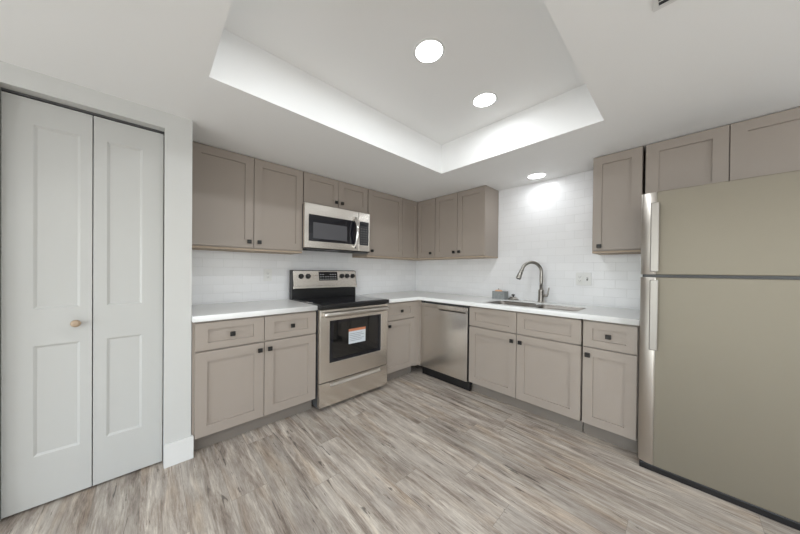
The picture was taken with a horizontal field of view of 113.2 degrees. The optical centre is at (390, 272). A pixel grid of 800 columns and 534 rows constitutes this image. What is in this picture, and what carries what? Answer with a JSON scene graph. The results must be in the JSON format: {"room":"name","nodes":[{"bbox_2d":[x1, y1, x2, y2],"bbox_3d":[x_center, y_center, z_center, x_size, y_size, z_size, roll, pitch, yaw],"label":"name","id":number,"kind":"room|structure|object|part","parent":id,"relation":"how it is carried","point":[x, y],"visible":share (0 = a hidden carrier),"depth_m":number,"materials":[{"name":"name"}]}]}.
{"room":"kitchen","nodes":[
{"label":"kitchen","id":0,"kind":"room"},
{"bbox_2d":[0,61,192,520],"bbox_3d":[-2.846,0.101,0.740,3.607,2.146,0.728,0,0,-42],"label":"wall","id":1,"kind":"structure","parent":0,"point":[177,179],"depth_m":1.61,"materials":[{"name":"grey paint"}]},
{"bbox_2d":[1,91,163,518],"bbox_3d":[-1.617,0.159,1.435,0.579,2.022,0.076,0,0,-42],"label":"door","id":2,"kind":"structure","parent":1,"relation":"in","point":[82,282],"depth_m":1.40,"materials":[{"name":"grey paint"}]},
{"bbox_3d":[-1.649,0.267,1.385,0.038,0.038,0.043,0,0,-42],"label":"knob","id":3,"kind":"part","parent":2,"relation":"part of","materials":[{"name":"beige"}]},
{"bbox_2d":[1,87,163,133],"bbox_3d":[-1.622,-0.864,1.446,0.584,0.011,0.031,0,0,-42],"label":"trim","id":4,"kind":"structure","parent":1,"relation":"attached to","point":[2,89],"depth_m":1.40,"materials":[{"name":"grey metal"}]},
{"bbox_2d":[164,435,193,468],"bbox_3d":[-1.329,1.113,1.659,0.143,0.140,0.065,0,0,-42],"label":"baseboard","id":5,"kind":"structure","parent":1,"relation":"attached to","point":[182,450],"depth_m":1.63,"materials":[{"name":"white paint"}]},
{"bbox_2d":[192,250,415,304],"bbox_3d":[-0.645,0.108,3.152,2.893,2.146,0.100,0,0,-42],"label":"wall","id":6,"kind":"structure","parent":0,"point":[217,276],"depth_m":2.60,"materials":[{"name":"white tile"}]},
{"bbox_2d":[192,141,302,253],"bbox_3d":[-1.240,-0.575,2.307,0.867,0.778,0.338,0,0,-42],"label":"upper cabinet","id":7,"kind":"object","parent":6,"relation":"attached to","point":[241,203],"visible":0.96,"depth_m":2.16,"materials":[{"name":"beige paint"}]},
{"bbox_3d":[-1.305,-0.582,2.071,0.425,0.753,0.019,0,0,-42],"label":"door","id":8,"kind":"part","parent":7,"relation":"part of","materials":[{"name":"beige paint"}]},
{"bbox_3d":[-1.258,-0.194,2.325,0.867,0.015,0.295,0,0,-42],"label":"panel","id":9,"kind":"part","parent":7,"relation":"part of","materials":[{"name":"brown wood"}]},
{"bbox_3d":[-0.988,-0.581,2.357,0.422,0.753,0.019,0,0,-42],"label":"door","id":10,"kind":"part","parent":7,"relation":"part of","materials":[{"name":"beige paint"}]},
{"bbox_2d":[264,269,271,280],"bbox_3d":[-1.196,0.026,2.579,0.074,0.118,0.009,0,0,-42],"label":"wall outlet","id":11,"kind":"object","parent":6,"relation":"attached to","point":[267,272],"visible":1,"depth_m":2.58,"materials":[{"name":"white plastic"}]},
{"bbox_2d":[303,172,367,213],"bbox_3d":[-0.631,-0.812,2.854,0.762,0.298,0.338,0,0,-42],"label":"upper cabinet","id":12,"kind":"object","parent":6,"relation":"attached to","point":[320,190],"visible":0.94,"depth_m":2.71,"materials":[{"name":"beige paint"}]},
{"bbox_3d":[-0.683,-0.813,2.629,0.375,0.286,0.019,0,0,-42],"label":"door","id":13,"kind":"part","parent":12,"relation":"part of","materials":[{"name":"beige paint"}]},
{"bbox_2d":[302,202,369,253],"bbox_3d":[-0.608,-0.435,2.806,0.760,0.440,0.444,0,0,-42],"label":"microwave oven","id":14,"kind":"object","parent":12,"relation":"attached to","point":[324,228],"visible":0.98,"depth_m":2.66,"materials":[{"name":"grey metal"}]},
{"bbox_3d":[-0.355,-0.423,2.789,0.037,0.338,0.080,0,0,-42],"label":"microwave handle","id":15,"kind":"part","parent":14,"relation":"part of","materials":[{"name":"silver metal"}]},
{"bbox_3d":[-0.297,-0.425,2.913,0.121,0.253,0.030,0,0,-42],"label":"control panel","id":16,"kind":"part","parent":14,"relation":"part of","materials":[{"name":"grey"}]},
{"bbox_3d":[-0.402,-0.812,2.883,0.375,0.286,0.019,0,0,-42],"label":"door","id":17,"kind":"part","parent":12,"relation":"part of","materials":[{"name":"beige paint"}]},
{"bbox_2d":[352,189,402,258],"bbox_3d":[-0.142,-0.570,3.299,0.555,0.778,0.338,0,0,-42],"label":"upper cabinet","id":18,"kind":"object","parent":6,"relation":"attached to","point":[385,210],"visible":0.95,"depth_m":3.20,"materials":[{"name":"beige paint"}]},
{"bbox_3d":[-0.160,-0.189,3.317,0.555,0.015,0.295,0,0,-42],"label":"panel","id":19,"kind":"part","parent":18,"relation":"part of","materials":[{"name":"brown wood"}]},
{"bbox_3d":[-0.053,-0.577,3.203,0.547,0.753,0.019,0,0,-42],"label":"door","id":20,"kind":"part","parent":18,"relation":"part of","materials":[{"name":"beige paint"}]},
{"bbox_2d":[393,198,446,260],"bbox_3d":[0.375,-0.567,3.587,0.596,0.778,0.604,0,0,-42],"label":"upper cabinet","id":21,"kind":"object","parent":6,"relation":"attached to","point":[418,218],"visible":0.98,"depth_m":3.48,"materials":[{"name":"beige paint"}]},
{"bbox_3d":[0.259,-0.576,3.485,0.282,0.753,0.019,0,0,-42],"label":"door","id":22,"kind":"part","parent":21,"relation":"part of","materials":[{"name":"beige paint"}]},
{"bbox_3d":[0.372,-0.185,3.590,0.596,0.015,0.604,0,0,-42],"label":"panel","id":23,"kind":"part","parent":21,"relation":"part of","materials":[{"name":"brown wood"}]},
{"bbox_3d":[0.477,-0.574,3.471,0.019,0.753,0.290,0,0,-42],"label":"door","id":24,"kind":"part","parent":21,"relation":"part of","materials":[{"name":"beige paint"}]},
{"bbox_2d":[0,0,799,201],"bbox_3d":[-0.198,-1.128,-0.101,6.600,0.374,5.500,0,0,-42],"label":"ceiling","id":25,"kind":"structure","parent":0,"point":[338,90],"depth_m":1.40,"materials":[{"name":"white paint"}]},
{"bbox_2d":[413,38,444,63],"bbox_3d":[0.214,-1.218,1.456,0.172,0.005,0.172,0,0,-42],"label":"recessed light","id":26,"kind":"object","parent":25,"relation":"in","point":[428,50],"visible":1,"depth_m":1.45,"materials":[{"name":"white paint"}]},
{"bbox_2d":[472,92,497,107],"bbox_3d":[0.666,-1.216,1.863,0.172,0.005,0.172,0,0,-42],"label":"recessed light","id":27,"kind":"object","parent":25,"relation":"in","point":[484,99],"visible":1,"depth_m":1.85,"materials":[{"name":"white paint"}]},
{"bbox_2d":[527,172,546,178],"bbox_3d":[1.426,-0.939,2.568,0.172,0.005,0.172,0,0,-42],"label":"recessed light","id":28,"kind":"object","parent":25,"relation":"in","point":[541,174],"visible":1,"depth_m":2.55,"materials":[{"name":"white paint"}]},
{"bbox_2d":[652,0,676,11],"bbox_3d":[0.948,-0.931,0.718,0.304,0.007,0.344,0,0,-42],"label":"ceiling vent","id":29,"kind":"object","parent":25,"relation":"in","point":[657,4],"visible":1,"depth_m":0.92,"materials":[{"name":"white metal"}]},
{"bbox_2d":[0,365,799,533],"bbox_3d":[-0.220,1.234,-0.087,6.600,0.060,5.500,0,0,-42],"label":"floor","id":30,"kind":"structure","parent":0,"point":[417,452],"depth_m":1.49,"materials":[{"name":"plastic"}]},
{"bbox_2d":[191,311,315,450],"bbox_3d":[-1.149,0.749,2.185,0.845,0.866,0.666,0,0,-42],"label":"base cabinet","id":31,"kind":"object","parent":30,"relation":"on","point":[248,373],"visible":0.99,"depth_m":1.91,"materials":[{"name":"beige paint"}]},
{"bbox_3d":[-1.101,0.795,1.831,0.415,0.552,0.019,0,0,-42],"label":"door","id":32,"kind":"part","parent":31,"relation":"part of","materials":[{"name":"beige paint"}]},
{"bbox_3d":[-1.097,0.419,1.829,0.415,0.180,0.019,0,0,-42],"label":"drawer","id":33,"kind":"part","parent":31,"relation":"part of","materials":[{"name":"beige paint"}]},
{"bbox_2d":[192,299,317,322],"bbox_3d":[-1.147,0.294,2.186,0.847,0.039,0.660,0,0,-42],"label":"countertop","id":34,"kind":"structure","parent":31,"relation":"on","point":[220,311],"depth_m":2.03,"materials":[{"name":"white stone"}]},
{"bbox_3d":[-0.791,0.796,2.110,0.410,0.552,0.019,0,0,-42],"label":"door","id":35,"kind":"part","parent":31,"relation":"part of","materials":[{"name":"beige paint"}]},
{"bbox_3d":[-0.788,0.420,2.108,0.410,0.180,0.019,0,0,-42],"label":"drawer","id":36,"kind":"part","parent":31,"relation":"part of","materials":[{"name":"beige paint"}]},
{"bbox_2d":[289,270,388,408],"bbox_3d":[-0.507,0.582,2.690,0.768,1.207,0.721,0,0,-42],"label":"electric range","id":37,"kind":"object","parent":30,"relation":"on","point":[351,333],"visible":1,"depth_m":2.50,"materials":[{"name":"grey metal"}]},
{"bbox_3d":[-0.684,0.154,2.888,0.764,0.033,0.025,0,0,-42],"label":"fascia trim","id":38,"kind":"part","parent":37,"relation":"part of","materials":[{"name":"metal"}]},
{"bbox_2d":[292,295,388,309],"bbox_3d":[-0.520,0.289,2.705,0.768,0.040,0.675,0,0,-42],"label":"cooktop","id":39,"kind":"object","parent":37,"relation":"in","point":[324,302],"depth_m":2.56,"materials":[{"name":"black glass"}]},
{"bbox_3d":[-0.327,1.050,2.489,0.760,0.203,0.041,0,0,-42],"label":"storage drawer","id":40,"kind":"part","parent":37,"relation":"part of","materials":[{"name":"metal"}]},
{"bbox_3d":[-0.322,0.632,2.484,0.760,0.623,0.036,0,0,-42],"label":"oven door","id":41,"kind":"part","parent":37,"relation":"part of","materials":[{"name":"metal"}]},
{"bbox_3d":[-0.286,0.363,2.446,0.715,0.044,0.067,0,0,-42],"label":"oven handle","id":42,"kind":"part","parent":37,"relation":"part of","materials":[{"name":"metal"}]},
{"bbox_2d":[387,300,421,380],"bbox_3d":[-0.054,0.753,3.172,0.540,0.866,0.668,0,0,-42],"label":"base cabinet","id":43,"kind":"object","parent":30,"relation":"on","point":[404,318],"visible":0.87,"depth_m":2.96,"materials":[{"name":"beige paint"}]},
{"bbox_3d":[0.112,0.424,2.921,0.435,0.180,0.019,0,0,-42],"label":"drawer","id":44,"kind":"part","parent":43,"relation":"part of","materials":[{"name":"beige paint"}]},
{"bbox_3d":[0.108,0.799,2.923,0.435,0.552,0.019,0,0,-42],"label":"door","id":45,"kind":"part","parent":43,"relation":"part of","materials":[{"name":"beige paint"}]},
{"bbox_2d":[421,301,471,390],"bbox_3d":[0.796,0.763,3.062,0.612,0.856,0.628,0,0,-42],"label":"dishwasher","id":46,"kind":"object","parent":30,"relation":"on","point":[444,326],"visible":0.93,"depth_m":2.83,"materials":[{"name":"grey metal"}]},
{"bbox_2d":[469,306,582,432],"bbox_3d":[1.317,0.771,2.484,0.666,0.866,0.922,0,0,-42],"label":"base cabinet","id":47,"kind":"object","parent":30,"relation":"on","point":[532,363],"visible":0.94,"depth_m":2.21,"materials":[{"name":"beige paint"}]},
{"bbox_3d":[0.945,0.434,2.456,0.019,0.180,0.454,0,0,-42],"label":"drawer","id":48,"kind":"part","parent":47,"relation":"part of","materials":[{"name":"beige paint"}]},
{"bbox_3d":[0.942,0.810,2.459,0.019,0.552,0.454,0,0,-42],"label":"door","id":49,"kind":"part","parent":47,"relation":"part of","materials":[{"name":"beige paint"}]},
{"bbox_2d":[358,291,639,325],"bbox_3d":[0.806,0.310,2.686,1.161,0.039,2.538,0,0,-42],"label":"countertop","id":50,"kind":"structure","parent":47,"relation":"on","point":[595,313],"depth_m":2.38,"materials":[{"name":"white stone"}]},
{"bbox_2d":[492,288,507,299],"bbox_3d":[1.224,0.233,2.936,0.104,0.117,0.140,0,0,-42],"label":"square pot","id":51,"kind":"object","parent":50,"relation":"on","point":[497,294],"visible":0.98,"depth_m":2.90,"materials":[{"name":"grey concrete"}]},
{"bbox_2d":[508,294,518,299],"bbox_3d":[1.329,0.264,2.849,0.109,0.060,0.109,0,0,-42],"label":"strainer","id":52,"kind":"object","parent":50,"relation":"on","point":[513,295],"visible":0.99,"depth_m":2.82,"materials":[{"name":"grey metal"}]},
{"bbox_2d":[516,261,549,302],"bbox_3d":[1.417,0.090,2.643,0.309,0.413,0.084,1,0,7],"label":"kitchen faucet","id":53,"kind":"object","parent":50,"relation":"on","point":[541,295],"visible":1,"depth_m":2.63,"materials":[{"name":"grey metal"}]},
{"bbox_2d":[537,289,543,302],"bbox_3d":[1.511,0.234,2.643,0.064,0.128,0.064,0,0,-42],"label":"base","id":54,"kind":"object","parent":53,"relation":"on","point":[540,292],"depth_m":2.62,"materials":[{"name":"silver metal"}]},
{"bbox_2d":[486,301,585,310],"bbox_3d":[1.305,0.420,2.435,0.387,0.231,0.772,0,0,-42],"label":"sink","id":55,"kind":"object","parent":50,"relation":"in","point":[544,306],"visible":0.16,"depth_m":2.51,"materials":[{"name":"silver metal"}]},
{"bbox_3d":[1.171,0.418,2.584,0.387,0.231,0.372,0,0,-42],"label":"bowl","id":56,"kind":"part","parent":55,"relation":"part of","materials":[{"name":"silver metal"}]},
{"bbox_3d":[1.439,0.422,2.287,0.387,0.231,0.372,0,0,-42],"label":"bowl","id":57,"kind":"part","parent":55,"relation":"part of","materials":[{"name":"silver metal"}]},
{"bbox_3d":[1.251,0.815,2.117,0.019,0.552,0.460,0,0,-42],"label":"door","id":58,"kind":"part","parent":47,"relation":"part of","materials":[{"name":"beige paint"}]},
{"bbox_3d":[1.254,0.439,2.114,0.019,0.180,0.460,0,0,-42],"label":"drawer","id":59,"kind":"part","parent":47,"relation":"part of","materials":[{"name":"beige paint"}]},
{"bbox_2d":[582,319,639,453],"bbox_3d":[1.730,0.777,2.027,0.666,0.866,0.300,0,0,-42],"label":"base cabinet","id":60,"kind":"object","parent":30,"relation":"on","point":[610,373],"visible":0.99,"depth_m":1.82,"materials":[{"name":"beige paint"}]},
{"bbox_3d":[1.511,0.820,1.829,0.019,0.552,0.292,0,0,-42],"label":"door","id":61,"kind":"part","parent":60,"relation":"part of","materials":[{"name":"beige paint"}]},
{"bbox_3d":[1.514,0.444,1.827,0.019,0.180,0.292,0,0,-42],"label":"drawer","id":62,"kind":"part","parent":60,"relation":"part of","materials":[{"name":"beige paint"}]},
{"bbox_2d":[638,170,799,530],"bbox_3d":[2.041,0.360,1.577,0.729,1.712,0.756,0,0,-42],"label":"refrigerator","id":63,"kind":"object","parent":30,"relation":"on","point":[719,409],"visible":1,"depth_m":1.40,"materials":[{"name":"grey metal"}]},
{"bbox_3d":[1.585,0.254,1.587,0.064,0.420,0.036,0,0,-42],"label":"handle","id":64,"kind":"part","parent":63,"relation":"part of","materials":[{"name":"metal"}]},
{"bbox_3d":[1.589,-0.210,1.584,0.064,0.413,0.036,0,0,-42],"label":"handle","id":65,"kind":"part","parent":63,"relation":"part of","materials":[{"name":"metal"}]},
{"bbox_3d":[1.831,0.604,1.391,0.067,1.143,0.615,0,0,-42],"label":"door","id":66,"kind":"part","parent":63,"relation":"part of","materials":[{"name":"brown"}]},
{"bbox_3d":[1.839,-0.234,1.386,0.067,0.501,0.615,0,0,-42],"label":"freezer door","id":67,"kind":"part","parent":63,"relation":"part of","materials":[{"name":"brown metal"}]},
{"bbox_2d":[416,170,642,309],"bbox_3d":[2.235,0.142,2.049,0.100,2.146,5.400,0,0,-42],"label":"wall","id":68,"kind":"structure","parent":0,"point":[548,223],"depth_m":2.67,"materials":[{"name":"white tile"}]},
{"bbox_2d":[435,185,498,259],"bbox_3d":[0.902,-0.560,3.197,0.338,0.778,0.677,0,0,-42],"label":"upper cabinet","id":69,"kind":"object","parent":68,"relation":"attached to","point":[466,222],"visible":1,"depth_m":3.04,"materials":[{"name":"beige paint"}]},
{"bbox_3d":[0.688,-0.570,3.238,0.019,0.753,0.322,0,0,-42],"label":"door","id":70,"kind":"part","parent":69,"relation":"part of","materials":[{"name":"beige paint"}]},
{"bbox_3d":[0.914,-0.178,3.214,0.295,0.015,0.677,0,0,-42],"label":"panel","id":71,"kind":"part","parent":69,"relation":"part of","materials":[{"name":"brown wood"}]},
{"bbox_3d":[0.914,-0.567,2.987,0.019,0.753,0.345,0,0,-42],"label":"door","id":72,"kind":"part","parent":69,"relation":"part of","materials":[{"name":"beige paint"}]},
{"bbox_2d":[576,273,590,285],"bbox_3d":[1.793,0.060,2.449,0.018,0.118,0.118,0,0,-42],"label":"double wall plate","id":73,"kind":"object","parent":68,"relation":"attached to","point":[581,278],"visible":1,"depth_m":2.45,"materials":[{"name":"white plastic"}]},
{"bbox_2d":[578,275,581,282],"bbox_3d":[1.776,0.060,2.471,0.004,0.068,0.034,0,0,-42],"label":"receptacle","id":74,"kind":"object","parent":73,"relation":"attached to","point":[579,276],"depth_m":2.47,"materials":[{"name":"grey plastic"}]},
{"bbox_2d":[592,146,645,254],"bbox_3d":[1.856,-0.544,2.142,0.338,0.778,0.295,0,0,-42],"label":"upper cabinet","id":75,"kind":"object","parent":68,"relation":"attached to","point":[619,177],"visible":0.96,"depth_m":2.04,"materials":[{"name":"beige paint"}]},
{"bbox_3d":[1.868,-0.163,2.158,0.295,0.015,0.295,0,0,-42],"label":"panel","id":76,"kind":"part","parent":75,"relation":"part of","materials":[{"name":"brown wood"}]},
{"bbox_2d":[645,107,799,193],"bbox_3d":[2.234,-0.718,1.744,0.310,0.419,0.770,0,0,-42],"label":"upper cabinet","id":77,"kind":"object","parent":68,"relation":"attached to","point":[769,144],"visible":0.7,"depth_m":1.66,"materials":[{"name":"beige paint"}]},
{"bbox_3d":[1.996,-0.724,1.791,0.019,0.403,0.373,0,0,-42],"label":"door","id":78,"kind":"part","parent":77,"relation":"part of","materials":[{"name":"beige paint"}]},
{"bbox_3d":[2.253,-0.720,1.507,0.019,0.403,0.385,0,0,-42],"label":"door","id":79,"kind":"part","parent":77,"relation":"part of","materials":[{"name":"beige paint"}]}
]}

